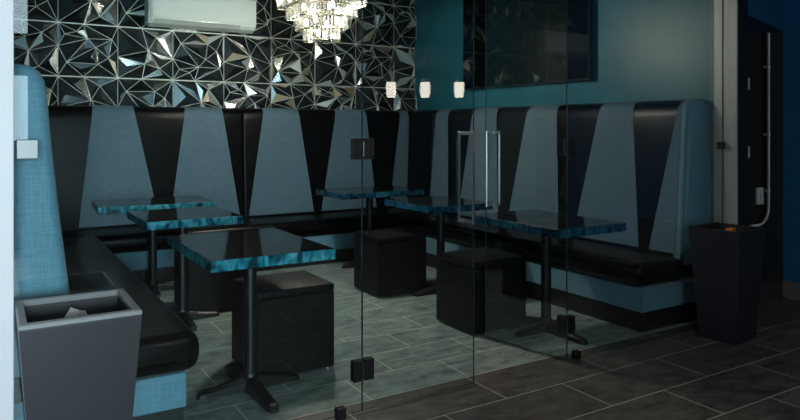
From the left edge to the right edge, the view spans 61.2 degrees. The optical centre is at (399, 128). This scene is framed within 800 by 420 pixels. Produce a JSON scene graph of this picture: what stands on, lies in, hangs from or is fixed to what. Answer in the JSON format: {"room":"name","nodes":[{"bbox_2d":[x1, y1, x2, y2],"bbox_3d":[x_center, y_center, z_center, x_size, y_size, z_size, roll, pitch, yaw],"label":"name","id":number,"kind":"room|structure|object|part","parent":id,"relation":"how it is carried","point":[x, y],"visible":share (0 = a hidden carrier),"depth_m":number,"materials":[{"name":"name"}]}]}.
{"room":"entertainment venue","nodes":[
{"label":"entertainment venue","id":0,"kind":"room"},
{"bbox_2d":[0,0,13,419],"bbox_3d":[-1.504,-0.190,2.406,0.223,3.080,0.185,0,0,-31],"label":"wall","id":1,"kind":"structure","parent":0,"point":[6,6],"depth_m":2.37,"materials":[{"name":"paint"}]},
{"bbox_2d":[16,0,361,419],"bbox_3d":[-0.796,-0.127,2.842,1.440,2.947,0.036,0,0,-31],"label":"window","id":2,"kind":"structure","parent":1,"relation":"attached to","point":[25,149],"depth_m":3.14,"materials":[{"name":"clear glass"}]},
{"bbox_3d":[-0.796,-0.131,2.842,1.440,2.938,0.010,0,0,-31],"label":"pane","id":3,"kind":"part","parent":2,"relation":"part of","materials":[{"name":"clear glass"}]},
{"bbox_2d":[350,0,474,409],"bbox_3d":[0.081,0.134,3.378,0.720,2.408,0.136,0,0,-31],"label":"door","id":4,"kind":"structure","parent":2,"relation":"attached to","point":[362,148],"depth_m":3.22,"materials":[{"name":"clear glass"}]},
{"bbox_3d":[0.346,0.253,3.540,0.012,0.481,0.136,0,0,-31],"label":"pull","id":5,"kind":"part","parent":4,"relation":"part of","materials":[{"name":"silver metal"}]},
{"bbox_2d":[198,0,411,88],"bbox_3d":[-1.772,-0.190,7.118,4.800,3.080,0.105,0,0,-31],"label":"wall","id":6,"kind":"structure","parent":0,"point":[348,0],"depth_m":7.72,"materials":[{"name":"black paint"}]},
{"bbox_2d":[14,0,415,110],"bbox_3d":[-1.705,-0.861,7.046,4.442,1.739,0.083,0,0,-31],"label":"cladding","id":7,"kind":"object","parent":6,"relation":"attached to","point":[85,52],"visible":0.73,"depth_m":6.99,"materials":[{"name":"grey"}]},
{"bbox_2d":[145,0,255,33],"bbox_3d":[-1.966,-1.155,6.726,1.060,0.326,0.174,0,0,-31],"label":"air conditioner","id":8,"kind":"object","parent":7,"relation":"attached to","point":[234,16],"visible":1,"depth_m":6.67,"materials":[{"name":"white plastic"}]},
{"bbox_3d":[-1.907,-1.186,6.668,1.016,0.250,0.009,0,0,-31],"label":"panel","id":9,"kind":"part","parent":8,"relation":"part of","materials":[{"name":"white plastic"}]},
{"bbox_2d":[159,261,799,419],"bbox_3d":[0.805,1.390,2.806,9.500,0.080,10.150,0,0,-31],"label":"floor","id":10,"kind":"structure","parent":0,"point":[686,375],"depth_m":3.77,"materials":[{"name":"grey tile"}]},
{"bbox_2d":[14,288,141,419],"bbox_3d":[-1.145,0.987,2.397,0.372,0.727,0.372,0,0,-31],"label":"waste bin","id":11,"kind":"object","parent":10,"relation":"on","point":[84,367],"visible":1,"depth_m":2.27,"materials":[{"name":"black plastic"}]},
{"bbox_2d":[64,307,87,317],"bbox_3d":[-1.165,0.717,2.416,0.047,0.153,0.152,0,0,32],"label":"crumpled paper","id":12,"kind":"object","parent":11,"relation":"in","point":[72,312],"visible":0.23,"depth_m":2.43,"materials":[{"name":"white paper"}]},
{"bbox_2d":[14,63,198,419],"bbox_3d":[-2.162,0.547,4.307,0.797,1.607,3.705,0,0,-31],"label":"banquette","id":13,"kind":"object","parent":10,"relation":"on","point":[46,264],"visible":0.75,"depth_m":2.68,"materials":[{"name":"blue fabric"}]},
{"bbox_3d":[-1.450,0.349,2.659,0.294,1.202,0.100,0,0,-31],"label":"panel","id":14,"kind":"part","parent":13,"relation":"part of","materials":[{"name":"blue fabric"}]},
{"bbox_2d":[63,236,198,377],"bbox_3d":[-1.906,0.965,4.150,0.525,0.170,3.170,0,0,-31],"label":"seat cushion","id":15,"kind":"object","parent":13,"relation":"on","point":[165,340],"depth_m":3.35,"materials":[{"name":"black leather"}]},
{"bbox_2d":[92,195,214,297],"bbox_3d":[-2.054,0.975,5.624,0.880,0.750,0.620,0,0,-28],"label":"pedestal table","id":16,"kind":"object","parent":10,"relation":"on","point":[111,206],"visible":0.64,"depth_m":5.59,"materials":[{"name":"teal stone"}]},
{"bbox_2d":[127,206,242,330],"bbox_3d":[-1.536,0.975,4.804,0.640,0.750,0.700,0,0,-31],"label":"pedestal table","id":17,"kind":"object","parent":10,"relation":"on","point":[181,219],"visible":0.77,"depth_m":4.74,"materials":[{"name":"teal stone"}]},
{"bbox_2d":[174,249,242,311],"bbox_3d":[-1.429,1.110,5.139,0.462,0.480,0.422,0,0,-31],"label":"stool","id":18,"kind":"object","parent":10,"relation":"on","point":[207,291],"visible":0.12,"depth_m":4.93,"materials":[{"name":"black leather"}]},
{"bbox_2d":[48,105,422,283],"bbox_3d":[-1.499,0.567,6.710,4.420,1.566,0.765,0,0,-31],"label":"banquette","id":19,"kind":"object","parent":10,"relation":"on","point":[265,166],"visible":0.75,"depth_m":6.70,"materials":[{"name":"black fabric"}]},
{"bbox_3d":[-2.569,0.369,6.337,2.205,1.162,0.229,0,0,-31],"label":"backrest","id":20,"kind":"part","parent":19,"relation":"part of","materials":[{"name":"blue fabric"}]},
{"bbox_2d":[62,208,422,253],"bbox_3d":[-1.438,0.980,6.610,3.820,0.164,0.530,0,0,-31],"label":"seat cushion","id":21,"kind":"object","parent":19,"relation":"on","point":[121,238],"depth_m":6.58,"materials":[{"name":"black leather"}]},
{"bbox_3d":[-0.683,0.369,7.489,2.215,1.162,0.229,0,0,-31],"label":"backrest","id":22,"kind":"part","parent":19,"relation":"part of","materials":[{"name":"blue fabric"}]},
{"bbox_2d":[168,228,334,412],"bbox_3d":[-0.812,0.975,3.591,0.625,0.750,0.865,0,0,-31],"label":"pedestal table","id":23,"kind":"object","parent":10,"relation":"on","point":[249,250],"visible":1,"depth_m":3.48,"materials":[{"name":"teal stone"}]},
{"bbox_2d":[232,270,333,372],"bbox_3d":[-0.676,1.110,3.882,0.462,0.480,0.422,0,0,-31],"label":"stool","id":24,"kind":"object","parent":10,"relation":"on","point":[295,309],"visible":0.83,"depth_m":3.73,"materials":[{"name":"black leather"}]},
{"bbox_2d":[315,185,423,268],"bbox_3d":[-0.301,0.975,6.707,0.900,0.750,0.600,0,0,-31],"label":"pedestal table","id":25,"kind":"object","parent":10,"relation":"on","point":[370,192],"visible":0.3,"depth_m":6.59,"materials":[{"name":"blue stone"}]},
{"bbox_2d":[354,228,425,297],"bbox_3d":[-0.086,1.110,5.673,0.462,0.480,0.422,0,0,-31],"label":"stool","id":26,"kind":"object","parent":10,"relation":"on","point":[394,259],"visible":0.91,"depth_m":5.51,"materials":[{"name":"black leather"}]},
{"bbox_2d":[385,195,492,296],"bbox_3d":[0.315,0.975,5.630,0.600,0.750,0.740,0,0,-31],"label":"pedestal table","id":27,"kind":"object","parent":10,"relation":"on","point":[439,205],"visible":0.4,"depth_m":5.52,"materials":[{"name":"blue stone"}]},
{"bbox_2d":[436,247,525,334],"bbox_3d":[0.559,1.110,4.695,0.462,0.480,0.422,0,0,-31],"label":"stool","id":28,"kind":"object","parent":10,"relation":"on","point":[505,271],"visible":0.93,"depth_m":4.54,"materials":[{"name":"black leather"}]},
{"bbox_2d":[485,0,566,359],"bbox_3d":[0.759,0.134,4.140,0.136,2.408,0.605,0,0,-43],"label":"door","id":29,"kind":"structure","parent":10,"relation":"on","point":[561,142],"depth_m":4.17,"materials":[{"name":"clear glass"}]},
{"bbox_3d":[0.593,0.253,4.321,0.136,0.481,0.012,0,0,-43],"label":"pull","id":30,"kind":"part","parent":29,"relation":"part of","materials":[{"name":"silver metal"}]},
{"bbox_2d":[471,209,625,344],"bbox_3d":[0.972,0.975,4.537,0.585,0.750,0.860,0,0,-31],"label":"pedestal table","id":31,"kind":"object","parent":10,"relation":"on","point":[547,224],"visible":0.78,"depth_m":4.47,"materials":[{"name":"blue stone"}]},
{"bbox_2d":[396,99,710,331],"bbox_3d":[0.945,0.567,6.226,0.769,1.566,3.670,0,0,-31],"label":"banquette","id":32,"kind":"object","parent":10,"relation":"on","point":[645,166],"visible":0.84,"depth_m":5.30,"materials":[{"name":"blue fabric"}]},
{"bbox_3d":[0.314,0.369,7.713,0.294,1.162,0.475,0,0,-31],"label":"backrest","id":33,"kind":"part","parent":32,"relation":"part of","materials":[{"name":"black leather"}]},
{"bbox_2d":[396,213,682,286],"bbox_3d":[0.968,0.980,5.927,0.497,0.164,3.135,0,0,-31],"label":"seat cushion","id":34,"kind":"object","parent":32,"relation":"on","point":[649,267],"depth_m":5.09,"materials":[{"name":"black leather"}]},
{"bbox_3d":[1.248,0.369,6.186,0.294,1.162,3.105,0,0,-31],"label":"backrest","id":35,"kind":"part","parent":32,"relation":"part of","materials":[{"name":"blue fabric"}]},
{"bbox_3d":[2.081,0.369,4.822,0.294,1.162,0.090,0,0,-31],"label":"panel","id":36,"kind":"part","parent":32,"relation":"part of","materials":[{"name":"blue fabric"}]},
{"bbox_2d":[565,0,724,359],"bbox_3d":[1.604,-0.129,4.309,1.495,2.943,0.036,0,0,-31],"label":"window","id":37,"kind":"structure","parent":10,"relation":"on","point":[575,354],"depth_m":3.92,"materials":[{"name":"clear glass"}]},
{"bbox_2d":[689,222,765,344],"bbox_3d":[2.118,0.993,4.383,0.335,0.715,0.335,0,0,-36],"label":"waste bin","id":38,"kind":"object","parent":10,"relation":"on","point":[727,266],"visible":1,"depth_m":4.29,"materials":[{"name":"black plastic"}]},
{"bbox_2d":[725,228,735,231],"bbox_3d":[2.121,0.688,4.343,0.070,0.100,0.040,0,0,-43],"label":"carton","id":39,"kind":"object","parent":38,"relation":"on","point":[727,229],"visible":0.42,"depth_m":4.33,"materials":[{"name":"orange"}]},
{"bbox_2d":[414,0,713,273],"bbox_3d":[1.287,-0.190,6.561,0.160,3.080,4.035,0,0,-31],"label":"wall","id":40,"kind":"structure","parent":0,"point":[644,50],"depth_m":5.60,"materials":[{"name":"teal paint"}]},
{"bbox_2d":[463,0,592,89],"bbox_3d":[1.170,-0.925,6.521,0.080,1.010,1.780,0,0,-31],"label":"television","id":41,"kind":"object","parent":40,"relation":"attached to","point":[526,39],"visible":1,"depth_m":6.41,"materials":[{"name":"black glass"}]},
{"bbox_2d":[714,0,737,224],"bbox_3d":[2.256,-0.190,4.687,0.014,3.080,0.171,0,0,-31],"label":"trim","id":42,"kind":"structure","parent":40,"relation":"attached to","point":[730,7],"depth_m":4.67,"materials":[{"name":"silver metal"}]},
{"bbox_2d":[738,0,747,225],"bbox_3d":[2.311,-0.190,4.720,0.112,3.080,0.171,0,0,-31],"label":"trim","id":43,"kind":"structure","parent":40,"relation":"attached to","point":[742,4],"depth_m":4.65,"materials":[{"name":"black paint"}]},
{"bbox_2d":[748,0,782,32],"bbox_3d":[2.696,-1.258,5.125,0.163,0.945,1.060,0,0,42],"label":"wall header","id":44,"kind":"structure","parent":0,"point":[764,16],"depth_m":5.13,"materials":[{"name":"blue paint"}]},
{"bbox_2d":[770,31,782,276],"bbox_3d":[3.050,-0.190,6.036,2.300,3.080,0.120,0,0,-31],"label":"wall","id":45,"kind":"structure","parent":0,"point":[776,38],"depth_m":6.21,"materials":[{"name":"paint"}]},
{"bbox_2d":[748,28,769,280],"bbox_3d":[3.140,0.050,5.985,0.390,2.600,0.040,0,0,-31],"label":"door","id":46,"kind":"structure","parent":45,"relation":"in","point":[757,41],"depth_m":5.98,"materials":[{"name":"black paint"}]},
{"bbox_2d":[755,188,763,204],"bbox_3d":[3.170,0.593,5.964,0.100,0.145,0.026,0,0,-31],"label":"switch box","id":47,"kind":"object","parent":46,"relation":"attached to","point":[759,192],"visible":1,"depth_m":5.95,"materials":[{"name":"grey"}]},
{"bbox_2d":[749,33,770,226],"bbox_3d":[3.180,-0.065,5.956,0.378,1.830,0.050,0,0,-31],"label":"conduit","id":48,"kind":"object","parent":46,"relation":"attached to","point":[768,66],"visible":0.88,"depth_m":5.98,"materials":[{"name":"grey metal"}]},
{"bbox_2d":[783,0,799,282],"bbox_3d":[4.743,-0.190,2.860,0.164,3.080,6.134,0,0,-31],"label":"wall","id":49,"kind":"structure","parent":0,"point":[791,8],"depth_m":5.38,"materials":[{"name":"paint"}]},
{"bbox_2d":[782,280,799,300],"bbox_3d":[4.641,1.282,2.856,0.014,0.136,6.034,0,0,-31],"label":"baseboard","id":50,"kind":"structure","parent":49,"relation":"attached to","point":[790,290],"depth_m":5.36,"materials":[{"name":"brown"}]},
{"bbox_3d":[0.805,-1.780,2.806,9.500,0.100,10.150,0,0,-31],"label":"ceiling","id":51,"kind":"structure","parent":0,"visible":0},
{"bbox_2d":[277,0,366,43],"bbox_3d":[-0.623,-1.210,5.362,0.660,1.040,0.660,0,0,-31],"label":"chandelier","id":52,"kind":"object","parent":51,"relation":"hanging from","point":[332,3],"visible":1,"depth_m":5.39,"materials":[{"name":"beige"}]},
{"bbox_3d":[-0.623,-1.105,5.362,0.653,0.108,0.653,0,0,-31],"label":"tier frame","id":53,"kind":"part","parent":52,"relation":"part of","materials":[{"name":"beige"}]},
{"bbox_3d":[-0.623,-0.834,5.362,0.325,0.108,0.325,0,0,-31],"label":"tier frame","id":54,"kind":"part","parent":52,"relation":"part of","materials":[{"name":"beige"}]},
{"bbox_3d":[-0.623,-0.743,5.362,0.229,0.108,0.229,0,0,-31],"label":"tier frame","id":55,"kind":"part","parent":52,"relation":"part of","materials":[{"name":"beige"}]},
{"bbox_3d":[-0.623,-1.015,5.362,0.543,0.108,0.543,0,0,-31],"label":"tier frame","id":56,"kind":"part","parent":52,"relation":"part of","materials":[{"name":"beige"}]},
{"bbox_3d":[-0.623,-0.924,5.362,0.433,0.108,0.433,0,0,-31],"label":"tier frame","id":57,"kind":"part","parent":52,"relation":"part of","materials":[{"name":"beige"}]}
]}

